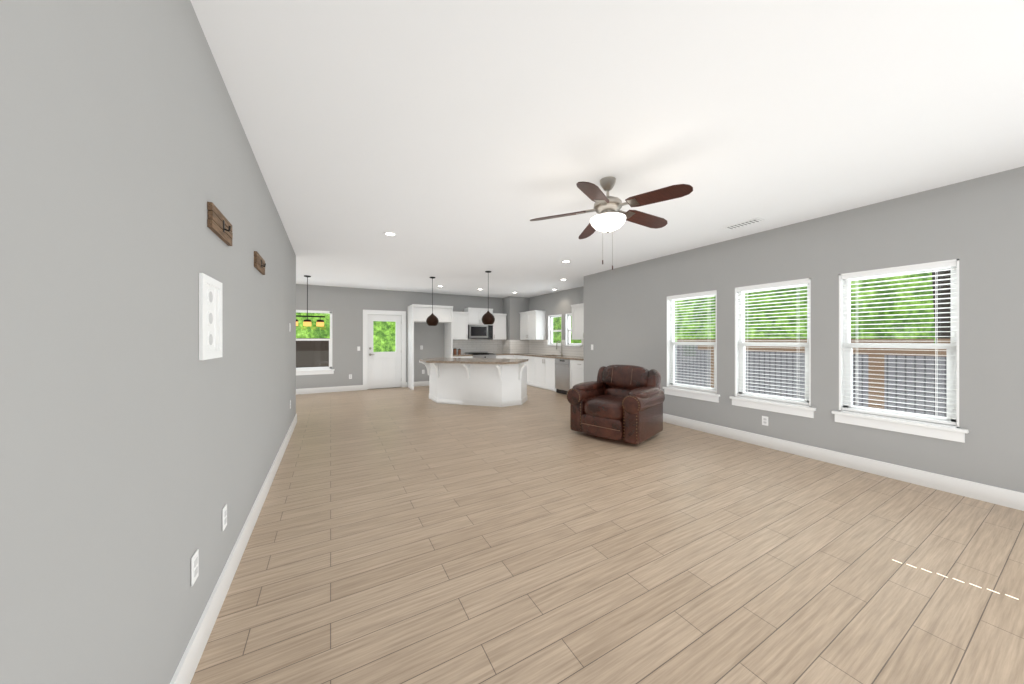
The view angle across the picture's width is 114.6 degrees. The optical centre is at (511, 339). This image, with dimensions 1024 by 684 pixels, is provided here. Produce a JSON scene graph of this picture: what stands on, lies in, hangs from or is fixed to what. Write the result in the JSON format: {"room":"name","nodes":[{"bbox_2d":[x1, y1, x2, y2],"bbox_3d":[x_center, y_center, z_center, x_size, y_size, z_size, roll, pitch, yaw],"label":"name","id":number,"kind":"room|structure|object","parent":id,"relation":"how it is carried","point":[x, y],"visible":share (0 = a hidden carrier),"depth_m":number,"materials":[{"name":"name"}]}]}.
{"room":"living room","nodes":[
{"label":"living room","id":0,"kind":"room"},
{"bbox_2d":[0,0,295,683],"bbox_3d":[-1.542,-0.010,1.605,0.150,2.740,8.600,0,0,-29],"label":"wall","id":1,"kind":"structure","parent":0,"point":[140,443],"depth_m":0.91,"materials":[{"name":"grey paint"}]},
{"bbox_2d":[191,549,198,586],"bbox_3d":[-1.322,0.950,1.372,0.008,0.116,0.070,0,0,-29],"label":"outlet","id":2,"kind":"object","parent":1,"relation":"attached to","point":[195,566],"depth_m":1.36,"materials":[{"name":"white plastic"}]},
{"bbox_2d":[199,273,221,359],"bbox_3d":[-1.408,-0.100,1.532,0.012,0.380,0.321,0,0,-29],"label":"picture frame","id":3,"kind":"object","parent":1,"relation":"attached to","point":[210,317],"visible":1,"depth_m":1.51,"materials":[{"name":"white plastic"}]},
{"bbox_2d":[207,202,232,245],"bbox_3d":[-1.474,-0.580,1.688,0.048,0.116,0.360,0,0,-29],"label":"hook","id":4,"kind":"object","parent":1,"relation":"attached to","point":[219,225],"visible":1,"depth_m":1.62,"materials":[{"name":"brown wood"}]},
{"bbox_2d":[222,504,226,530],"bbox_3d":[-1.535,0.950,1.757,0.008,0.116,0.070,0,0,-29],"label":"outlet","id":5,"kind":"object","parent":1,"relation":"attached to","point":[224,511],"depth_m":1.74,"materials":[{"name":"white plastic"}]},
{"bbox_2d":[170,414,296,683],"bbox_3d":[-1.511,1.290,1.716,0.015,0.140,8.464,0,0,-29],"label":"baseboard","id":6,"kind":"structure","parent":1,"relation":"attached to","point":[210,613],"depth_m":1.67,"materials":[{"name":"white wood"}]},
{"bbox_2d":[254,251,265,274],"bbox_3d":[-1.867,-0.555,2.401,0.048,0.124,0.429,0,0,-29],"label":"hook","id":7,"kind":"object","parent":1,"relation":"attached to","point":[259,263],"visible":1,"depth_m":2.38,"materials":[{"name":"brown wood"}]},
{"bbox_2d":[296,284,502,388],"bbox_3d":[-3.978,-0.010,8.969,8.300,2.740,0.150,0,0,-29],"label":"wall","id":8,"kind":"structure","parent":0,"point":[346,306],"depth_m":8.81,"materials":[{"name":"grey paint"}]},
{"bbox_2d":[296,310,334,374],"bbox_3d":[-5.081,0.072,8.339,1.020,1.625,0.188,0,0,-29],"label":"window","id":9,"kind":"structure","parent":8,"relation":"in","point":[309,370],"depth_m":8.40,"materials":[{"name":"clear glass"}]},
{"bbox_2d":[296,385,362,394],"bbox_3d":[-5.790,1.290,7.876,4.070,0.140,0.014,0,0,-29],"label":"baseboard","id":10,"kind":"structure","parent":8,"relation":"attached to","point":[355,387],"depth_m":8.48,"materials":[{"name":"white wood"}]},
{"bbox_2d":[363,310,405,389],"bbox_3d":[-3.560,0.275,9.184,1.120,2.170,0.178,0,0,-29],"label":"door","id":11,"kind":"structure","parent":8,"relation":"attached to","point":[383,370],"depth_m":9.14,"materials":[{"name":"white wood"}]},
{"bbox_2d":[406,381,428,386],"bbox_3d":[-2.544,1.290,9.667,1.145,0.140,0.014,0,0,-29],"label":"baseboard","id":12,"kind":"structure","parent":8,"relation":"attached to","point":[420,383],"depth_m":9.59,"materials":[{"name":"white wood"}]},
{"bbox_2d":[408,304,451,323],"bbox_3d":[-2.349,-0.710,9.413,1.050,0.420,0.639,0,0,-29],"label":"upper cabinet","id":13,"kind":"object","parent":8,"relation":"attached to","point":[418,313],"depth_m":9.08,"materials":[{"name":"white wood"}]},
{"bbox_2d":[453,311,468,338],"bbox_3d":[-1.663,-0.398,9.958,0.568,0.797,0.350,0,0,-29],"label":"upper cabinet","id":14,"kind":"object","parent":8,"relation":"attached to","point":[460,319],"depth_m":9.84,"materials":[{"name":"white wood"}]},
{"bbox_2d":[465,307,492,324],"bbox_3d":[-1.049,-0.696,10.296,0.826,0.482,0.350,0,0,-29],"label":"upper cabinet","id":15,"kind":"object","parent":8,"relation":"attached to","point":[475,314],"depth_m":10.07,"materials":[{"name":"white wood"}]},
{"bbox_2d":[468,325,492,338],"bbox_3d":[-1.023,-0.238,10.249,0.790,0.417,0.424,0,0,-29],"label":"microwave","id":16,"kind":"object","parent":15,"relation":"attached to","point":[480,331],"visible":0.98,"depth_m":10.09,"materials":[{"name":"silver metal"}]},
{"bbox_2d":[493,315,506,338],"bbox_3d":[-0.475,-0.398,10.613,0.478,0.797,0.350,0,0,-29],"label":"upper cabinet","id":17,"kind":"object","parent":8,"relation":"attached to","point":[499,325],"depth_m":10.47,"materials":[{"name":"white wood"}]},
{"bbox_2d":[503,296,528,339],"bbox_3d":[0.158,-0.010,10.965,0.870,2.740,0.650,0,0,-29],"label":"wall","id":18,"kind":"structure","parent":0,"point":[513,307],"depth_m":10.60,"materials":[{"name":"grey paint"}]},
{"bbox_2d":[529,286,583,346],"bbox_3d":[1.555,-0.010,9.178,0.150,2.740,3.830,0,0,-29],"label":"wall","id":19,"kind":"structure","parent":0,"point":[559,302],"depth_m":9.42,"materials":[{"name":"grey paint"}]},
{"bbox_2d":[521,311,544,338],"bbox_3d":[0.640,-0.423,10.313,0.350,0.847,0.940,0,0,-29],"label":"upper cabinet","id":20,"kind":"object","parent":19,"relation":"attached to","point":[533,325],"depth_m":9.97,"materials":[{"name":"white wood"}]},
{"bbox_2d":[547,314,561,345],"bbox_3d":[1.294,-0.266,9.611,0.188,0.908,0.660,0,0,-29],"label":"kitchen window","id":21,"kind":"structure","parent":19,"relation":"in","point":[550,330],"depth_m":9.85,"materials":[{"name":"clear glass"}]},
{"bbox_2d":[564,313,581,346],"bbox_3d":[1.700,-0.266,8.876,0.188,0.908,0.680,0,0,-29],"label":"kitchen window","id":22,"kind":"structure","parent":19,"relation":"in","point":[568,329],"depth_m":9.14,"materials":[{"name":"clear glass"}]},
{"bbox_2d":[572,303,583,338],"bbox_3d":[1.919,-0.423,7.994,0.350,0.847,1.035,0,0,-29],"label":"upper cabinet","id":23,"kind":"object","parent":19,"relation":"attached to","point":[577,312],"depth_m":8.14,"materials":[{"name":"white wood"}]},
{"bbox_2d":[190,385,1023,683],"bbox_3d":[-0.800,1.409,3.955,9.320,0.101,12.000,0,0,-29],"label":"floor","id":24,"kind":"structure","parent":0,"point":[407,535],"depth_m":1.99,"materials":[{"name":"brown wood"}]},
{"bbox_2d":[444,356,471,357],"bbox_3d":[-1.583,0.920,9.826,0.616,0.880,0.657,0,0,-29],"label":"base cabinet","id":25,"kind":"object","parent":24,"relation":"on","point":[444,356],"depth_m":9.54,"materials":[{"name":"white wood"}]},
{"bbox_2d":[448,352,467,355],"bbox_3d":[-1.581,0.460,9.822,0.616,0.040,0.666,0,0,-29],"label":"countertop","id":26,"kind":"structure","parent":25,"relation":"on","point":[449,353],"depth_m":9.59,"materials":[{"name":"stone"}]},
{"bbox_2d":[453,348,460,353],"bbox_3d":[-1.721,0.333,9.901,0.374,0.212,0.104,0,0,-29],"label":"canisters","id":27,"kind":"object","parent":26,"relation":"on","point":[455,351],"depth_m":9.90,"materials":[{"name":"orange metal"}]},
{"bbox_2d":[419,361,527,406],"bbox_3d":[-0.885,0.919,7.165,2.544,0.880,1.095,0,0,16],"label":"kitchen island","id":28,"kind":"object","parent":24,"relation":"on","point":[494,382],"depth_m":6.82,"materials":[{"name":"wood"}]},
{"bbox_2d":[423,357,526,364],"bbox_3d":[-0.888,0.457,7.153,2.290,0.044,1.140,0,0,16],"label":"island countertop","id":29,"kind":"structure","parent":28,"relation":"on","point":[434,361],"depth_m":6.86,"materials":[{"name":"stone"}]},
{"bbox_2d":[465,352,495,357],"bbox_3d":[-0.956,0.873,10.116,0.754,0.975,0.721,0,0,-29],"label":"range","id":30,"kind":"object","parent":24,"relation":"on","point":[482,355],"visible":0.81,"depth_m":9.95,"materials":[{"name":"silver metal"}]},
{"bbox_2d":[496,356,511,358],"bbox_3d":[-0.398,0.920,10.480,0.563,0.880,0.657,0,0,-29],"label":"base cabinet","id":31,"kind":"object","parent":24,"relation":"on","point":[499,357],"depth_m":10.20,"materials":[{"name":"white wood"}]},
{"bbox_2d":[488,352,511,355],"bbox_3d":[-0.396,0.460,10.476,0.563,0.040,0.666,0,0,-29],"label":"countertop","id":32,"kind":"structure","parent":31,"relation":"on","point":[497,353],"depth_m":10.44,"materials":[{"name":"stone"}]},
{"bbox_2d":[512,356,523,358],"bbox_3d":[0.431,0.920,10.310,0.720,0.880,0.753,0,0,-29],"label":"base cabinet","id":33,"kind":"object","parent":24,"relation":"on","point":[513,357],"depth_m":10.15,"materials":[{"name":"white wood"}]},
{"bbox_2d":[524,356,531,385],"bbox_3d":[0.768,0.920,9.762,0.658,0.880,0.767,0,0,-29],"label":"base cabinet","id":34,"kind":"object","parent":24,"relation":"on","point":[529,363],"depth_m":9.57,"materials":[{"name":"white wood"}]},
{"bbox_2d":[532,356,555,391],"bbox_3d":[1.145,0.920,9.079,0.658,0.880,1.027,0,0,-29],"label":"base cabinet","id":35,"kind":"object","parent":24,"relation":"on","point":[541,356],"depth_m":8.92,"materials":[{"name":"white wood"}]},
{"bbox_2d":[512,352,583,359],"bbox_3d":[1.152,0.460,9.057,0.667,0.040,3.643,0,0,-29],"label":"countertop","id":36,"kind":"structure","parent":35,"relation":"on","point":[513,353],"depth_m":9.53,"materials":[{"name":"stone"}]},
{"bbox_2d":[555,359,569,394],"bbox_3d":[1.492,0.924,8.338,0.654,0.872,0.592,0,0,-29],"label":"dishwasher","id":37,"kind":"object","parent":24,"relation":"on","point":[562,376],"visible":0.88,"depth_m":8.20,"materials":[{"name":"silver metal"}]},
{"bbox_2d":[570,360,583,388],"bbox_3d":[1.860,0.920,7.783,0.658,0.880,0.726,0,0,-29],"label":"base cabinet","id":38,"kind":"object","parent":24,"relation":"on","point":[576,366],"depth_m":7.74,"materials":[{"name":"white wood"}]},
{"bbox_2d":[567,365,664,444],"bbox_3d":[1.533,0.870,4.769,1.084,0.981,1.094,0,0,43],"label":"recliner armchair","id":39,"kind":"object","parent":24,"relation":"on","point":[620,402],"visible":1,"depth_m":4.49,"materials":[{"name":"leather"}]},
{"bbox_2d":[190,0,1023,297],"bbox_3d":[-0.800,-1.430,3.955,9.320,0.100,12.000,0,0,-29],"label":"ceiling","id":40,"kind":"structure","parent":0,"point":[456,146],"depth_m":2.05,"materials":[{"name":"white paint"}]},
{"bbox_2d":[296,275,324,325],"bbox_3d":[-4.429,-0.837,7.116,0.660,1.084,0.144,0,0,-29],"label":"dining chandelier","id":41,"kind":"object","parent":40,"relation":"hanging from","point":[307,322],"visible":0.92,"depth_m":7.11,"materials":[{"name":"glass"}]},
{"bbox_2d":[383,232,396,235],"bbox_3d":[-1.588,-1.376,4.286,0.168,0.007,0.168,0,0,34],"label":"recessed light","id":42,"kind":"object","parent":40,"relation":"in","point":[395,234],"depth_m":4.28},
{"bbox_2d":[426,277,438,325],"bbox_3d":[-1.758,-0.844,7.265,0.268,1.071,0.268,0,0,-29],"label":"pendant light","id":43,"kind":"object","parent":40,"relation":"hanging from","point":[432,319],"visible":1,"depth_m":7.19,"materials":[{"name":"metal"}]},
{"bbox_2d":[482,271,494,324],"bbox_3d":[-0.480,-0.844,6.645,0.268,1.071,0.268,0,0,-29],"label":"pendant light","id":44,"kind":"object","parent":40,"relation":"hanging from","point":[488,318],"visible":1,"depth_m":6.55,"materials":[{"name":"metal"}]},
{"bbox_2d":[530,176,692,269],"bbox_3d":[0.874,-0.992,2.851,1.276,0.774,1.298,0,0,-29],"label":"ceiling fan","id":45,"kind":"object","parent":40,"relation":"hanging from","point":[611,216],"visible":1,"depth_m":2.75,"materials":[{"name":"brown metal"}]},
{"bbox_2d":[723,218,764,229],"bbox_3d":[2.751,-1.373,3.916,0.150,0.012,0.380,0,0,-29],"label":"ceiling vent","id":46,"kind":"object","parent":40,"relation":"in","point":[744,223],"visible":1,"depth_m":3.88,"materials":[{"name":"white metal"}]},
{"bbox_2d":[584,166,1023,492],"bbox_3d":[3.481,-0.010,3.845,0.150,2.740,7.670,0,0,-29],"label":"wall","id":47,"kind":"structure","parent":0,"point":[975,226],"depth_m":3.40,"materials":[{"name":"grey paint"}]},
{"bbox_2d":[663,290,719,402],"bbox_3d":[2.780,0.092,5.075,0.188,1.605,0.900,0,0,-29],"label":"window","id":48,"kind":"structure","parent":47,"relation":"in","point":[702,392],"depth_m":5.11,"materials":[{"name":"clear glass"}]},
{"bbox_2d":[762,416,767,425],"bbox_3d":[3.210,1.030,4.170,0.008,0.116,0.070,0,0,-29],"label":"outlet","id":49,"kind":"object","parent":47,"relation":"attached to","point":[764,418],"depth_m":4.16,"materials":[{"name":"white plastic"}]},
{"bbox_2d":[729,278,815,417],"bbox_3d":[3.285,0.092,4.160,0.188,1.605,0.910,0,0,-29],"label":"window","id":50,"kind":"structure","parent":47,"relation":"in","point":[782,404],"depth_m":4.14,"materials":[{"name":"clear glass"}]},
{"bbox_2d":[663,413,1023,510],"bbox_3d":[3.373,1.290,3.871,0.014,0.140,7.520,0,0,-29],"label":"baseboard","id":51,"kind":"structure","parent":47,"relation":"attached to","point":[983,492],"depth_m":3.32,"materials":[{"name":"white wood"}]},
{"bbox_2d":[831,259,968,442],"bbox_3d":[3.785,0.092,3.253,0.188,1.605,0.880,0,0,-29],"label":"window","id":52,"kind":"structure","parent":47,"relation":"in","point":[932,426],"depth_m":3.19,"materials":[{"name":"clear glass"}]},
{"label":"outside","id":53,"kind":"structure","parent":0,"visible":0},
{"bbox_2d":[296,312,395,351],"bbox_3d":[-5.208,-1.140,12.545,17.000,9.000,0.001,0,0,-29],"label":"trees","id":54,"kind":"object","parent":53,"point":[386,329],"depth_m":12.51,"materials":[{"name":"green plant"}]},
{"bbox_2d":[553,270,934,342],"bbox_3d":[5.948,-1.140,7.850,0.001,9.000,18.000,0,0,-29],"label":"trees","id":55,"kind":"object","parent":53,"point":[706,327],"depth_m":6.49,"materials":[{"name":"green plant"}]},
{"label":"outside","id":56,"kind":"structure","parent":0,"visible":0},
{"bbox_2d":[296,338,329,367],"bbox_3d":[-5.875,1.160,8.836,2.650,2.400,0.250,0,0,-29],"label":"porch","id":57,"kind":"object","parent":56,"point":[320,350],"depth_m":8.99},
{"bbox_2d":[675,345,946,416],"bbox_3d":[6.211,1.230,4.112,0.050,2.260,11.200,0,0,-29],"label":"fence","id":58,"kind":"object","parent":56,"point":[748,371],"depth_m":5.29,"materials":[{"name":"grey wood"}]},
{"bbox_2d":[677,339,950,408],"bbox_3d":[4.923,1.175,4.429,1.700,2.370,4.800,0,0,-29],"label":"beams","id":59,"kind":"structure","parent":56,"point":[875,367],"depth_m":4.38,"materials":[{"name":"brown wood"}]},
{"bbox_2d":[932,268,950,341],"bbox_3d":[6.755,-1.140,5.041,0.618,7.013,0.397,0,0,34],"label":"trunk","id":60,"kind":"object","parent":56,"point":[946,326],"depth_m":4.96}
]}

